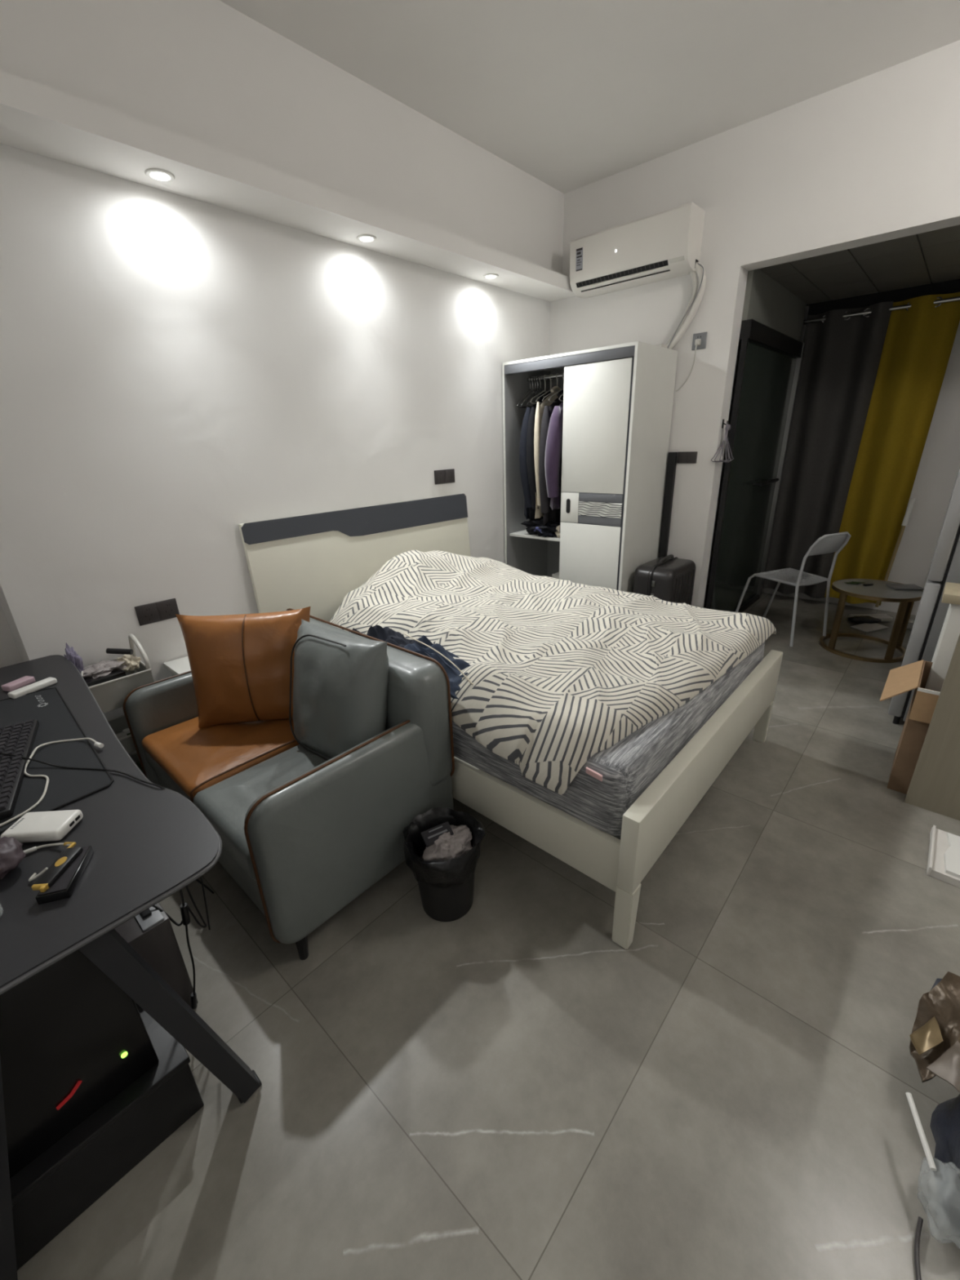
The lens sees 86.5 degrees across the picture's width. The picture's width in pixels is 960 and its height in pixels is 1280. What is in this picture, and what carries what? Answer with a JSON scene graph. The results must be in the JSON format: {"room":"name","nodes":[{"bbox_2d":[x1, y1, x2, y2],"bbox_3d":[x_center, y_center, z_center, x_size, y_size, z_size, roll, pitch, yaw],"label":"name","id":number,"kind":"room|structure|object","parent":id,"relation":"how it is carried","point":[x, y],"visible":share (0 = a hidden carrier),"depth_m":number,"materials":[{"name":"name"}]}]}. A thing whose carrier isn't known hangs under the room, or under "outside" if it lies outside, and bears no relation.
{"room":"studio apartment","nodes":[
{"label":"studio apartment","id":0,"kind":"room"},
{"bbox_2d":[0,604,22,667],"bbox_3d":[-2.390,-0.646,1.746,0.160,3.104,0.765,16,28,39],"label":"wall","id":1,"kind":"structure","parent":0,"point":[10,655],"depth_m":2.23,"materials":[{"name":"paint"}]},
{"bbox_2d":[195,879,213,893],"bbox_3d":[-1.062,0.905,1.915,0.214,0.006,0.010,11,25,30],"label":"cable","id":2,"kind":"object","parent":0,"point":[197,880],"visible":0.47,"depth_m":1.89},
{"bbox_2d":[0,143,550,755],"bbox_3d":[-0.223,-1.500,3.746,0.500,3.104,5.365,16,28,39],"label":"wall","id":3,"kind":"structure","parent":0,"point":[177,372],"depth_m":2.28,"materials":[{"name":"paint"}]},
{"bbox_2d":[134,598,179,626],"bbox_3d":[-1.473,-0.129,2.335,0.013,0.089,0.168,16,28,39],"label":"wall socket","id":4,"kind":"object","parent":3,"relation":"attached to","point":[157,611],"visible":0.9,"depth_m":2.33,"materials":[{"name":"plastic"}]},
{"bbox_2d":[0,0,564,274],"bbox_3d":[-0.886,-2.253,2.218,0.102,0.550,4.350,16,28,39],"label":"ceiling soffit","id":5,"kind":"structure","parent":3,"relation":"attached to","point":[208,73],"depth_m":2.14,"materials":[{"name":"paint"}]},
{"bbox_2d":[0,70,575,302],"bbox_3d":[-0.814,-1.942,2.280,0.270,0.080,4.350,16,28,39],"label":"ceiling soffit","id":6,"kind":"structure","parent":3,"relation":"attached to","point":[37,118],"depth_m":2.02,"materials":[{"name":"paint"}]},
{"bbox_2d":[144,168,174,182],"bbox_3d":[-1.197,-1.738,1.909,0.098,0.006,0.098,16,28,39],"label":"recessed light","id":7,"kind":"object","parent":6,"relation":"in","point":[155,174],"visible":1,"depth_m":1.91,"materials":[{"name":"white plastic"}]},
{"bbox_2d":[356,234,376,242],"bbox_3d":[-0.568,-2.012,2.558,0.098,0.006,0.098,16,28,39],"label":"recessed light","id":8,"kind":"object","parent":6,"relation":"in","point":[362,237],"visible":1,"depth_m":2.55,"materials":[{"name":"white plastic"}]},
{"bbox_2d":[483,273,498,279],"bbox_3d":[0.068,-2.290,3.214,0.098,0.006,0.098,16,28,39],"label":"recessed light","id":9,"kind":"object","parent":6,"relation":"in","point":[489,276],"visible":1,"depth_m":3.21,"materials":[{"name":"white plastic"}]},
{"bbox_2d":[434,468,454,484],"bbox_3d":[-0.238,-1.107,3.457,0.013,0.089,0.185,16,28,39],"label":"wall socket","id":10,"kind":"object","parent":3,"relation":"attached to","point":[443,476],"visible":1,"depth_m":3.45,"materials":[{"name":"plastic"}]},
{"bbox_2d":[17,584,959,1279],"bbox_3d":[0.897,0.493,2.947,4.050,0.100,6.330,16,28,39],"label":"floor","id":11,"kind":"structure","parent":0,"point":[505,1089],"depth_m":1.33,"materials":[{"name":"tile"}]},
{"bbox_2d":[9,1001,204,1270],"bbox_3d":[-1.042,1.082,1.209,0.515,0.190,0.525,16,28,39],"label":"stand","id":12,"kind":"object","parent":11,"relation":"on","point":[59,1185],"visible":0.46,"depth_m":1.10,"materials":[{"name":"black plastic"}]},
{"bbox_2d":[0,949,159,1178],"bbox_3d":[-0.983,0.820,1.021,0.235,0.430,0.450,16,28,39],"label":"computer tower","id":13,"kind":"object","parent":12,"relation":"on","point":[72,1040],"visible":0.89,"depth_m":1.02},
{"bbox_2d":[120,1051,127,1057],"bbox_3d":[-0.776,0.906,1.113,0.004,0.012,0.012,16,28,39],"label":"light","id":14,"kind":"object","parent":13,"relation":"attached to","point":[123,1054],"depth_m":1.11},
{"bbox_2d":[88,634,154,763],"bbox_3d":[-1.544,0.382,2.231,0.230,0.783,0.265,16,28,39],"label":"storage cart","id":15,"kind":"object","parent":11,"relation":"on","point":[110,695],"visible":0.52,"depth_m":2.12,"materials":[{"name":"white plastic"}]},
{"bbox_2d":[63,643,83,672],"bbox_3d":[-1.641,0.116,2.069,0.082,0.219,0.065,16,28,39],"label":"bag","id":16,"kind":"object","parent":15,"relation":"in","point":[71,655],"visible":0.44,"depth_m":2.04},
{"bbox_2d":[83,668,126,687],"bbox_3d":[-1.539,0.165,2.076,0.090,0.048,0.153,14,27,36],"label":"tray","id":17,"kind":"object","parent":15,"relation":"on","point":[115,673],"visible":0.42,"depth_m":2.05,"materials":[{"name":"plastic"}]},
{"bbox_2d":[80,658,127,678],"bbox_3d":[-1.570,0.126,2.118,0.173,0.063,0.237,16,28,39],"label":"plastic wrap","id":18,"kind":"object","parent":17,"relation":"on","point":[104,667],"visible":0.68,"depth_m":2.09,"materials":[{"name":"plastic"}]},
{"bbox_2d":[115,732,127,738],"bbox_3d":[-1.524,0.437,2.148,0.030,0.075,0.075,15,27,36],"label":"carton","id":19,"kind":"object","parent":15,"relation":"in","point":[121,735],"visible":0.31,"depth_m":2.15,"materials":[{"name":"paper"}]},
{"bbox_2d":[106,714,136,753],"bbox_3d":[-1.543,0.407,2.241,0.230,0.080,0.252,16,28,39],"label":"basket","id":20,"kind":"object","parent":15,"relation":"on","point":[117,724],"depth_m":2.28,"materials":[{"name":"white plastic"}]},
{"bbox_2d":[88,661,154,713],"bbox_3d":[-1.550,0.190,2.157,0.230,0.125,0.252,16,28,39],"label":"basket","id":21,"kind":"object","parent":15,"relation":"on","point":[110,695],"depth_m":2.08,"materials":[{"name":"white plastic"}]},
{"bbox_2d":[116,654,141,672],"bbox_3d":[-1.505,0.100,2.182,0.135,0.071,0.097,16,28,39],"label":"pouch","id":22,"kind":"object","parent":15,"relation":"in","point":[132,663],"visible":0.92,"depth_m":2.16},
{"bbox_2d":[106,648,133,654],"bbox_3d":[-1.523,0.048,2.157,0.096,0.037,0.023,-4,21,-6],"label":"brush","id":23,"kind":"object","parent":22,"relation":"on","point":[108,651],"visible":1,"depth_m":2.15,"materials":[{"name":"plastic"}]},
{"bbox_2d":[0,654,262,1279],"bbox_3d":[-1.314,0.682,1.486,1.684,0.750,0.677,16,28,39],"label":"desk","id":24,"kind":"object","parent":11,"relation":"on","point":[148,842],"visible":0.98,"depth_m":1.02,"materials":[{"name":"black laminate"}]},
{"bbox_2d":[0,836,25,879],"bbox_3d":[-0.945,0.425,0.993,0.118,0.063,0.089,16,28,39],"label":"pouch","id":25,"kind":"object","parent":24,"relation":"on","point":[11,853],"visible":1,"depth_m":0.99,"materials":[{"name":"fabric"}]},
{"bbox_2d":[1,675,35,691],"bbox_3d":[-1.631,0.154,1.805,0.040,0.021,0.085,4,22,15],"label":"case","id":26,"kind":"object","parent":24,"relation":"on","point":[26,680],"visible":0.97,"depth_m":1.79,"materials":[{"name":"pink plastic"}]},
{"bbox_2d":[7,677,57,698],"bbox_3d":[-1.548,0.165,1.768,0.036,0.021,0.135,7,23,21],"label":"bank","id":27,"kind":"object","parent":24,"relation":"on","point":[46,682],"visible":1,"depth_m":1.76,"materials":[{"name":"white plastic"}]},
{"bbox_2d":[0,809,83,843],"bbox_3d":[-0.942,0.401,1.101,0.123,0.026,0.078,-3,21,-2],"label":"bank","id":28,"kind":"object","parent":24,"relation":"on","point":[54,825],"visible":0.88,"depth_m":1.08,"materials":[{"name":"white plastic"}]},
{"bbox_2d":[22,842,75,881],"bbox_3d":[-0.865,0.426,1.024,0.121,0.030,0.084,16,28,39],"label":"charging cable","id":29,"kind":"object","parent":24,"relation":"on","point":[33,877],"visible":1,"depth_m":1.03,"materials":[{"name":"white plastic"}]},
{"bbox_2d":[0,687,114,834],"bbox_3d":[-1.330,0.310,1.401,0.877,0.006,0.410,16,28,39],"label":"mouse pad","id":30,"kind":"object","parent":24,"relation":"on","point":[66,786],"visible":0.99,"depth_m":1.36,"materials":[{"name":"fabric"}]},
{"bbox_2d":[0,719,39,819],"bbox_3d":[-1.252,0.330,1.301,0.150,0.026,0.500,-15,25,-30],"label":"keyboard","id":31,"kind":"object","parent":30,"relation":"on","point":[19,739],"visible":1,"depth_m":1.33,"materials":[{"name":"black plastic"}]},
{"bbox_2d":[0,737,103,826],"bbox_3d":[-1.083,0.345,1.265,0.175,0.016,0.414,-7,22,-14],"label":"charging cable","id":32,"kind":"object","parent":30,"relation":"on","point":[96,744],"visible":1,"depth_m":1.29,"materials":[{"name":"white plastic"}]},
{"bbox_2d":[0,752,210,929],"bbox_3d":[-1.044,0.534,1.376,0.670,0.489,0.053,2,22,11],"label":"cable","id":33,"kind":"object","parent":30,"relation":"on","point":[9,754],"visible":0.78,"depth_m":1.32,"materials":[{"name":"plastic"}]},
{"bbox_2d":[35,845,93,904],"bbox_3d":[-0.794,0.447,0.979,0.050,0.020,0.118,-8,22,-16],"label":"box","id":34,"kind":"object","parent":24,"relation":"on","point":[64,886],"visible":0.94,"depth_m":0.95,"materials":[{"name":"black plastic"}]},
{"bbox_2d":[31,847,82,892],"bbox_3d":[-0.803,0.434,0.970,0.030,0.012,0.104,-3,21,-2],"label":"utility knife","id":35,"kind":"object","parent":34,"relation":"on","point":[53,873],"visible":1,"depth_m":0.96,"materials":[{"name":"black plastic"}]},
{"bbox_2d":[151,885,206,1008],"bbox_3d":[-0.853,0.714,1.365,0.168,0.712,0.073,-1,21,1],"label":"cable","id":36,"kind":"object","parent":24,"relation":"hanging from","point":[184,908],"visible":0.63,"depth_m":1.40,"materials":[{"name":"black plastic"}]},
{"bbox_2d":[114,902,197,1008],"bbox_3d":[-0.954,0.892,1.458,0.220,0.356,0.125,16,28,39],"label":"box","id":37,"kind":"object","parent":11,"relation":"on","point":[150,933],"visible":0.32,"depth_m":1.37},
{"bbox_2d":[141,908,151,918],"bbox_3d":[-0.928,0.728,1.400,0.100,0.010,0.020,16,28,39],"label":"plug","id":38,"kind":"object","parent":37,"relation":"attached to","point":[147,913],"depth_m":1.37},
{"bbox_2d":[163,656,191,675],"bbox_3d":[-1.242,0.343,2.577,0.245,0.585,0.440,16,28,39],"label":"nightstand","id":39,"kind":"object","parent":11,"relation":"on","point":[180,665],"visible":0.11,"depth_m":2.37,"materials":[{"name":"white laminate"}]},
{"bbox_2d":[123,608,454,959],"bbox_3d":[-0.768,0.426,2.033,1.180,0.797,0.779,16,28,39],"label":"sofa","id":40,"kind":"object","parent":11,"relation":"on","point":[304,834],"visible":0.58,"depth_m":1.72,"materials":[{"name":"grey leather"}]},
{"bbox_2d":[142,716,298,798],"bbox_3d":[-0.992,0.392,2.117,0.535,0.099,0.592,16,28,39],"label":"seat cushion","id":41,"kind":"object","parent":40,"relation":"on","point":[192,759],"depth_m":1.98,"materials":[{"name":"orange leather"}]},
{"bbox_2d":[175,606,310,728],"bbox_3d":[-0.918,0.119,2.068,0.514,0.492,0.195,-5,21,-7],"label":"cushion","id":42,"kind":"object","parent":40,"relation":"on","point":[240,664],"visible":0.89,"depth_m":1.99,"materials":[{"name":"orange leather"}]},
{"bbox_2d":[193,744,330,880],"bbox_3d":[-0.626,0.535,1.822,0.445,0.170,0.595,16,28,39],"label":"seat cushion","id":43,"kind":"object","parent":40,"relation":"on","point":[225,798],"depth_m":1.74,"materials":[{"name":"grey leather"}]},
{"bbox_2d":[288,618,388,760],"bbox_3d":[-0.520,0.209,1.868,0.473,0.488,0.258,16,28,39],"label":"cushion","id":44,"kind":"object","parent":40,"relation":"on","point":[340,682],"visible":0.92,"depth_m":1.75,"materials":[{"name":"grey leather"}]},
{"bbox_2d":[403,807,485,921],"bbox_3d":[-0.121,0.780,1.752,0.269,0.298,0.273,16,28,39],"label":"trash bin","id":45,"kind":"object","parent":11,"relation":"on","point":[446,887],"visible":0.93,"depth_m":1.69,"materials":[{"name":"black plastic"}]},
{"bbox_2d":[422,824,471,860],"bbox_3d":[-0.105,0.699,1.706,0.153,0.106,0.189,16,28,39],"label":"plastic bag","id":46,"kind":"object","parent":45,"relation":"in","point":[447,846],"visible":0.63,"depth_m":1.67,"materials":[{"name":"plastic"}]},
{"bbox_2d":[420,821,453,847],"bbox_3d":[-0.142,0.649,1.707,0.100,0.033,0.049,-14,24,-27],"label":"snack box","id":47,"kind":"object","parent":46,"relation":"on","point":[429,836],"visible":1,"depth_m":1.70,"materials":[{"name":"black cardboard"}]},
{"bbox_2d":[427,826,447,839],"bbox_3d":[-0.145,0.640,1.703,0.070,0.012,0.021,-14,24,-27],"label":"print","id":48,"kind":"object","parent":47,"relation":"on","point":[434,833],"depth_m":1.70},
{"bbox_2d":[238,493,782,949],"bbox_3d":[0.159,-0.026,2.595,2.140,1.169,1.601,16,28,39],"label":"bed","id":49,"kind":"object","parent":11,"relation":"on","point":[313,561],"visible":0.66,"depth_m":2.20,"materials":[{"name":"beige paint"}]},
{"bbox_2d":[324,622,764,839],"bbox_3d":[0.193,0.099,2.635,1.963,0.317,1.516,16,28,39],"label":"mattress","id":50,"kind":"object","parent":49,"relation":"on","point":[609,783],"visible":0.11,"depth_m":1.66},
{"bbox_2d":[351,625,473,699],"bbox_3d":[-0.266,0.064,2.113,0.824,0.146,0.224,16,28,39],"label":"jeans","id":51,"kind":"object","parent":50,"relation":"on","point":[423,646],"visible":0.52,"depth_m":2.08,"materials":[{"name":"fabric"}]},
{"bbox_2d":[329,550,776,795],"bbox_3d":[0.194,-0.135,2.530,1.950,0.442,1.605,16,28,39],"label":"duvet","id":52,"kind":"object","parent":50,"relation":"on","point":[561,672],"visible":0.96,"depth_m":2.14,"materials":[{"name":"fabric"}]},
{"bbox_2d":[502,341,678,592],"bbox_3d":[0.765,-0.998,3.863,1.026,2.020,0.581,16,28,39],"label":"wardrobe","id":53,"kind":"object","parent":11,"relation":"on","point":[618,399],"visible":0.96,"depth_m":3.45,"materials":[{"name":"white laminate"}]},
{"bbox_2d":[517,376,538,408],"bbox_3d":[0.396,-1.863,3.840,0.004,0.216,0.405,15,27,36],"label":"wire hanger","id":54,"kind":"object","parent":53,"relation":"hanging from","point":[532,376],"visible":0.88,"depth_m":3.80,"materials":[{"name":"silver metal"}]},
{"bbox_2d":[519,374,549,519],"bbox_3d":[0.476,-1.454,3.882,0.111,1.014,0.514,16,28,39],"label":"jacket","id":55,"kind":"object","parent":53,"relation":"hanging from","point":[522,445],"visible":0.29,"depth_m":3.74,"materials":[{"name":"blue fabric"}]},
{"bbox_2d":[509,529,559,541],"bbox_3d":[0.608,-0.862,4.096,0.522,0.017,0.532,16,28,39],"label":"shelf","id":56,"kind":"object","parent":53,"relation":"attached to","point":[513,533],"depth_m":3.99,"materials":[{"name":"white laminate"}]},
{"bbox_2d":[526,373,552,520],"bbox_3d":[0.518,-1.439,3.853,0.100,1.024,0.507,16,28,39],"label":"jacket","id":57,"kind":"object","parent":53,"relation":"hanging from","point":[530,436],"visible":0.29,"depth_m":3.71,"materials":[{"name":"black fabric"}]},
{"bbox_2d":[520,516,559,537],"bbox_3d":[0.494,-0.885,3.935,0.380,0.150,0.212,16,28,39],"label":"heap","id":58,"kind":"object","parent":53,"relation":"on","point":[534,527],"visible":0.81,"depth_m":3.88,"materials":[{"name":"black fabric"}]},
{"bbox_2d":[533,373,562,518],"bbox_3d":[0.550,-1.442,3.817,0.073,0.994,0.511,15,27,37],"label":"sweater","id":59,"kind":"object","parent":53,"relation":"hanging from","point":[539,412],"visible":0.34,"depth_m":3.65,"materials":[{"name":"white fabric"}]},
{"bbox_2d":[538,372,564,525],"bbox_3d":[0.587,-1.405,3.790,0.101,1.044,0.520,14,26,35],"label":"jacket","id":60,"kind":"object","parent":53,"relation":"hanging from","point":[549,515],"visible":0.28,"depth_m":3.65,"materials":[{"name":"grey fabric"}]},
{"bbox_2d":[544,394,563,510],"bbox_3d":[0.649,-1.437,3.700,0.118,0.924,0.544,16,28,39],"label":"hoodie","id":61,"kind":"object","parent":53,"relation":"hanging from","point":[553,447],"visible":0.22,"depth_m":3.55,"materials":[{"name":"purple fabric"}]},
{"bbox_2d":[555,524,559,537],"bbox_3d":[0.604,-0.815,3.821,0.108,0.094,0.069,16,28,39],"label":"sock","id":62,"kind":"object","parent":53,"relation":"on","point":[557,528],"visible":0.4,"depth_m":3.81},
{"bbox_2d":[559,452,562,532],"bbox_3d":[0.720,-1.358,3.711,0.071,1.084,0.440,16,28,39],"label":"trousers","id":63,"kind":"object","parent":53,"relation":"hanging from","point":[562,452],"visible":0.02,"depth_m":3.65,"materials":[{"name":"black fabric"}]},
{"bbox_2d":[632,554,695,605],"bbox_3d":[1.300,-0.240,3.656,0.286,0.724,0.499,16,28,39],"label":"suitcase","id":64,"kind":"object","parent":11,"relation":"on","point":[668,578],"visible":0.49,"depth_m":3.46,"materials":[{"name":"black plastic"}]},
{"bbox_2d":[657,452,677,557],"bbox_3d":[1.373,-0.671,3.822,0.054,1.382,0.033,16,28,39],"label":"handle","id":65,"kind":"object","parent":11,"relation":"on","point":[672,456],"visible":0.56,"depth_m":3.69,"materials":[{"name":"black plastic"}]},
{"bbox_2d":[735,531,851,646],"bbox_3d":[2.413,-0.452,3.947,0.454,0.840,0.617,-12,23,-23],"label":"chair","id":66,"kind":"object","parent":11,"relation":"on","point":[830,543],"visible":1,"depth_m":3.81,"materials":[{"name":"white paint"}]},
{"bbox_2d":[847,615,880,623],"bbox_3d":[3.174,-0.168,4.219,0.239,0.060,0.122,4,22,15],"label":"slipper","id":67,"kind":"object","parent":11,"relation":"on","point":[862,619],"visible":0.98,"depth_m":4.19,"materials":[{"name":"black plastic"}]},
{"bbox_2d":[850,622,888,632],"bbox_3d":[3.137,-0.105,4.112,0.220,0.018,0.140,-8,22,-14],"label":"paper scrap","id":68,"kind":"object","parent":11,"relation":"on","point":[865,627],"visible":1,"depth_m":4.10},
{"bbox_2d":[818,578,923,662],"bbox_3d":[2.791,-0.152,3.663,0.526,0.458,0.526,16,28,39],"label":"round table","id":69,"kind":"object","parent":11,"relation":"on","point":[879,591],"visible":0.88,"depth_m":3.57,"materials":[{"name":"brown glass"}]},
{"bbox_2d":[844,581,864,584],"bbox_3d":[2.717,-0.414,3.692,0.146,0.024,0.045,-2,21,1],"label":"bunch","id":70,"kind":"object","parent":69,"relation":"on","point":[851,582],"visible":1,"depth_m":3.69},
{"bbox_2d":[885,583,924,590],"bbox_3d":[2.962,-0.370,3.558,0.180,0.010,0.120,2,22,11],"label":"tray","id":71,"kind":"object","parent":69,"relation":"on","point":[895,586],"visible":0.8,"depth_m":3.54,"materials":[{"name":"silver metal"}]},
{"bbox_2d":[848,497,915,622],"bbox_3d":[3.240,-0.628,4.098,0.300,0.982,0.128,0,21,5],"label":"mop","id":72,"kind":"object","parent":11,"relation":"on","point":[883,617],"visible":0.78,"depth_m":4.10,"materials":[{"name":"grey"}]},
{"bbox_2d":[880,659,940,794],"bbox_3d":[1.982,0.398,2.260,0.370,0.506,0.395,16,28,39],"label":"cardboard box","id":73,"kind":"object","parent":11,"relation":"on","point":[915,675],"visible":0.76,"depth_m":2.20,"materials":[{"name":"brown cardboard"}]},
{"bbox_2d":[906,619,914,629],"bbox_3d":[3.546,-0.581,4.001,0.247,0.945,0.491,16,28,39],"label":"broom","id":74,"kind":"object","parent":11,"relation":"on","point":[910,624],"visible":0.02,"depth_m":4.03,"materials":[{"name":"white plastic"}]},
{"bbox_2d":[914,1216,923,1279],"bbox_3d":[0.817,1.216,0.937,0.020,0.014,0.263,12,25,32],"label":"cable","id":75,"kind":"object","parent":11,"relation":"on","point":[919,1224],"visible":1,"depth_m":1.00,"materials":[{"name":"plastic"}]},
{"bbox_2d":[887,466,959,724],"bbox_3d":[2.615,-0.254,2.509,0.645,1.500,0.550,16,28,39],"label":"refrigerator","id":76,"kind":"object","parent":11,"relation":"on","point":[944,567],"visible":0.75,"depth_m":2.50,"materials":[{"name":"silver metal"}]},
{"bbox_2d":[904,634,959,820],"bbox_3d":[2.248,0.268,2.002,0.685,0.920,0.540,16,28,39],"label":"base cabinet","id":77,"kind":"object","parent":11,"relation":"on","point":[935,784],"visible":1,"depth_m":2.07,"materials":[{"name":"brown wood"}]},
{"bbox_2d":[909,971,959,1238],"bbox_3d":[1.130,1.026,1.097,0.338,0.235,0.484,16,28,39],"label":"shopping bag","id":78,"kind":"object","parent":11,"relation":"on","point":[935,1041],"visible":1,"depth_m":1.19,"materials":[{"name":"plastic"}]},
{"bbox_2d":[924,603,959,692],"bbox_3d":[2.230,0.210,2.329,0.290,0.790,0.220,16,28,39],"label":"shelf unit","id":79,"kind":"object","parent":11,"relation":"on","point":[950,631],"visible":0.36,"depth_m":2.27,"materials":[{"name":"white laminate"}]},
{"bbox_2d":[941,582,959,604],"bbox_3d":[2.207,-0.179,2.187,0.335,0.040,0.240,16,28,39],"label":"board","id":80,"kind":"object","parent":79,"relation":"on","point":[951,593],"visible":1,"depth_m":2.21,"materials":[{"name":"wood"}]},
{"bbox_2d":[926,825,959,888],"bbox_3d":[1.800,0.817,1.843,0.272,0.040,0.285,16,28,39],"label":"carton","id":81,"kind":"object","parent":11,"relation":"on","point":[944,856],"visible":1,"depth_m":1.87,"materials":[{"name":"cardboard"}]},
{"bbox_3d":[0.939,1.123,1.026,0.091,0.117,0.148,16,28,39],"label":"clear cup","id":82,"kind":"object","parent":11,"relation":"on","visible":0},
{"bbox_2d":[905,1092,937,1171],"bbox_3d":[0.939,1.044,1.088,0.010,0.021,0.131,6,23,18],"label":"straw","id":83,"kind":"object","parent":82,"relation":"in","point":[920,1130],"visible":1,"depth_m":1.08,"materials":[{"name":"white plastic"}]},
{"bbox_2d":[219,0,959,193],"bbox_3d":[0.202,-2.232,1.173,4.050,0.100,4.550,16,28,39],"label":"ceiling","id":84,"kind":"structure","parent":0,"point":[573,95],"depth_m":2.31,"materials":[{"name":"paint"}]},
{"bbox_2d":[549,40,959,608],"bbox_3d":[1.901,-1.350,3.174,3.450,3.104,0.150,16,28,39],"label":"wall","id":85,"kind":"structure","parent":0,"point":[874,157],"depth_m":2.94,"materials":[{"name":"paint"}]},
{"bbox_2d":[569,201,705,298],"bbox_3d":[0.986,-2.494,3.309,0.814,0.315,0.215,16,28,39],"label":"air conditioner","id":86,"kind":"object","parent":85,"relation":"attached to","point":[664,245],"visible":1,"depth_m":3.21,"materials":[{"name":"white plastic"}]},
{"bbox_2d":[576,247,582,271],"bbox_3d":[0.668,-2.562,3.437,0.046,0.123,0.005,16,28,39],"label":"print","id":87,"kind":"object","parent":86,"relation":"attached to","point":[579,250],"depth_m":3.44},
{"bbox_2d":[576,259,668,287],"bbox_3d":[0.907,-2.377,3.320,0.645,0.026,0.021,16,28,39],"label":"air vent","id":88,"kind":"object","parent":86,"relation":"attached to","point":[650,266],"depth_m":3.30,"materials":[{"name":"plastic"}]},
{"bbox_2d":[665,262,706,349],"bbox_3d":[1.272,-2.119,3.287,0.321,0.484,0.061,16,28,39],"label":"bundle","id":89,"kind":"object","parent":86,"relation":"attached to","point":[695,301],"visible":0.78,"depth_m":3.21,"materials":[{"name":"white plastic"}]},
{"bbox_2d":[676,451,697,463],"bbox_3d":[1.436,-1.266,3.541,0.133,0.076,0.012,16,28,39],"label":"light switch","id":90,"kind":"object","parent":85,"relation":"attached to","point":[683,457],"visible":1,"depth_m":3.54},
{"bbox_2d":[675,338,701,391],"bbox_3d":[1.359,-1.800,3.351,0.137,0.293,0.051,16,28,39],"label":"plug","id":91,"kind":"object","parent":85,"relation":"attached to","point":[698,341],"visible":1,"depth_m":3.28,"materials":[{"name":"white plastic"}]},
{"bbox_2d":[691,331,706,350],"bbox_3d":[1.413,-1.925,3.287,0.087,0.093,0.010,16,28,39],"label":"wall socket","id":92,"kind":"object","parent":85,"relation":"attached to","point":[703,335],"visible":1,"depth_m":3.28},
{"bbox_2d":[721,419,728,428],"bbox_3d":[1.619,-1.428,3.370,0.034,0.055,0.020,16,28,39],"label":"wall hook","id":93,"kind":"object","parent":85,"relation":"attached to","point":[723,423],"visible":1,"depth_m":3.37,"materials":[{"name":"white plastic"}]},
{"bbox_2d":[711,425,733,462],"bbox_3d":[1.637,-1.314,3.406,0.206,0.232,0.019,-10,23,-20],"label":"wire hanger","id":94,"kind":"object","parent":93,"relation":"hanging from","point":[730,425],"visible":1,"depth_m":3.41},
{"bbox_2d":[714,424,730,462],"bbox_3d":[1.636,-1.313,3.404,0.206,0.231,0.026,-18,27,-36],"label":"wire hanger","id":95,"kind":"object","parent":93,"relation":"hanging from","point":[728,424],"visible":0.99,"depth_m":3.39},
{"bbox_2d":[719,423,727,461],"bbox_3d":[1.628,-1.320,3.406,0.014,0.232,0.206,9,24,26],"label":"wire hanger","id":96,"kind":"object","parent":93,"relation":"hanging from","point":[720,460],"visible":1,"depth_m":3.38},
{"bbox_2d":[719,426,731,462],"bbox_3d":[1.633,-1.309,3.404,0.012,0.232,0.206,-4,21,-6],"label":"wire hanger","id":97,"kind":"object","parent":93,"relation":"hanging from","point":[728,426],"visible":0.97,"depth_m":3.37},
{"bbox_2d":[741,268,806,341],"bbox_3d":[2.124,-2.361,3.666,0.060,0.285,1.410,16,28,39],"label":"wall","id":98,"kind":"structure","parent":0,"point":[766,302],"depth_m":3.50,"materials":[{"name":"grey paint"}]},
{"bbox_2d":[705,319,804,613],"bbox_3d":[2.144,-1.232,4.135,0.279,2.170,1.425,16,28,39],"label":"door","id":99,"kind":"structure","parent":98,"relation":"in","point":[770,361],"depth_m":3.97,"materials":[{"name":"metal"}]},
{"bbox_2d":[706,305,959,615],"bbox_3d":[2.883,-1.916,4.538,3.950,3.104,0.100,16,28,39],"label":"wall","id":100,"kind":"structure","parent":0,"point":[939,466],"depth_m":4.10,"materials":[{"name":"paint"}]},
{"bbox_2d":[803,296,959,324],"bbox_3d":[3.077,-2.499,3.888,1.040,0.030,0.194,16,28,39],"label":"curtain rod","id":101,"kind":"object","parent":100,"relation":"attached to","point":[957,298],"visible":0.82,"depth_m":3.80,"materials":[{"name":"silver metal"}]},
{"bbox_2d":[762,301,893,598],"bbox_3d":[2.890,-1.504,4.373,0.564,2.287,0.129,16,28,39],"label":"curtain","id":102,"kind":"object","parent":101,"relation":"hanging from","point":[842,356],"visible":0.91,"depth_m":4.27,"materials":[{"name":"grey fabric"}]},
{"bbox_2d":[824,292,959,605],"bbox_3d":[3.235,-1.401,4.079,0.455,2.287,0.137,16,28,39],"label":"curtain","id":103,"kind":"object","parent":101,"relation":"hanging from","point":[919,340],"visible":0.89,"depth_m":3.99,"materials":[{"name":"yellow fabric"}]},
{"bbox_2d":[807,279,959,315],"bbox_3d":[3.114,-2.561,3.880,1.060,0.168,0.119,16,28,39],"label":"trim","id":104,"kind":"structure","parent":100,"relation":"attached to","point":[950,286],"depth_m":3.83,"materials":[{"name":"metal"}]},
{"bbox_2d":[759,224,959,304],"bbox_3d":[2.918,-2.282,2.973,2.084,0.020,1.465,16,28,39],"label":"ceiling","id":105,"kind":"structure","parent":0,"point":[925,258],"depth_m":3.24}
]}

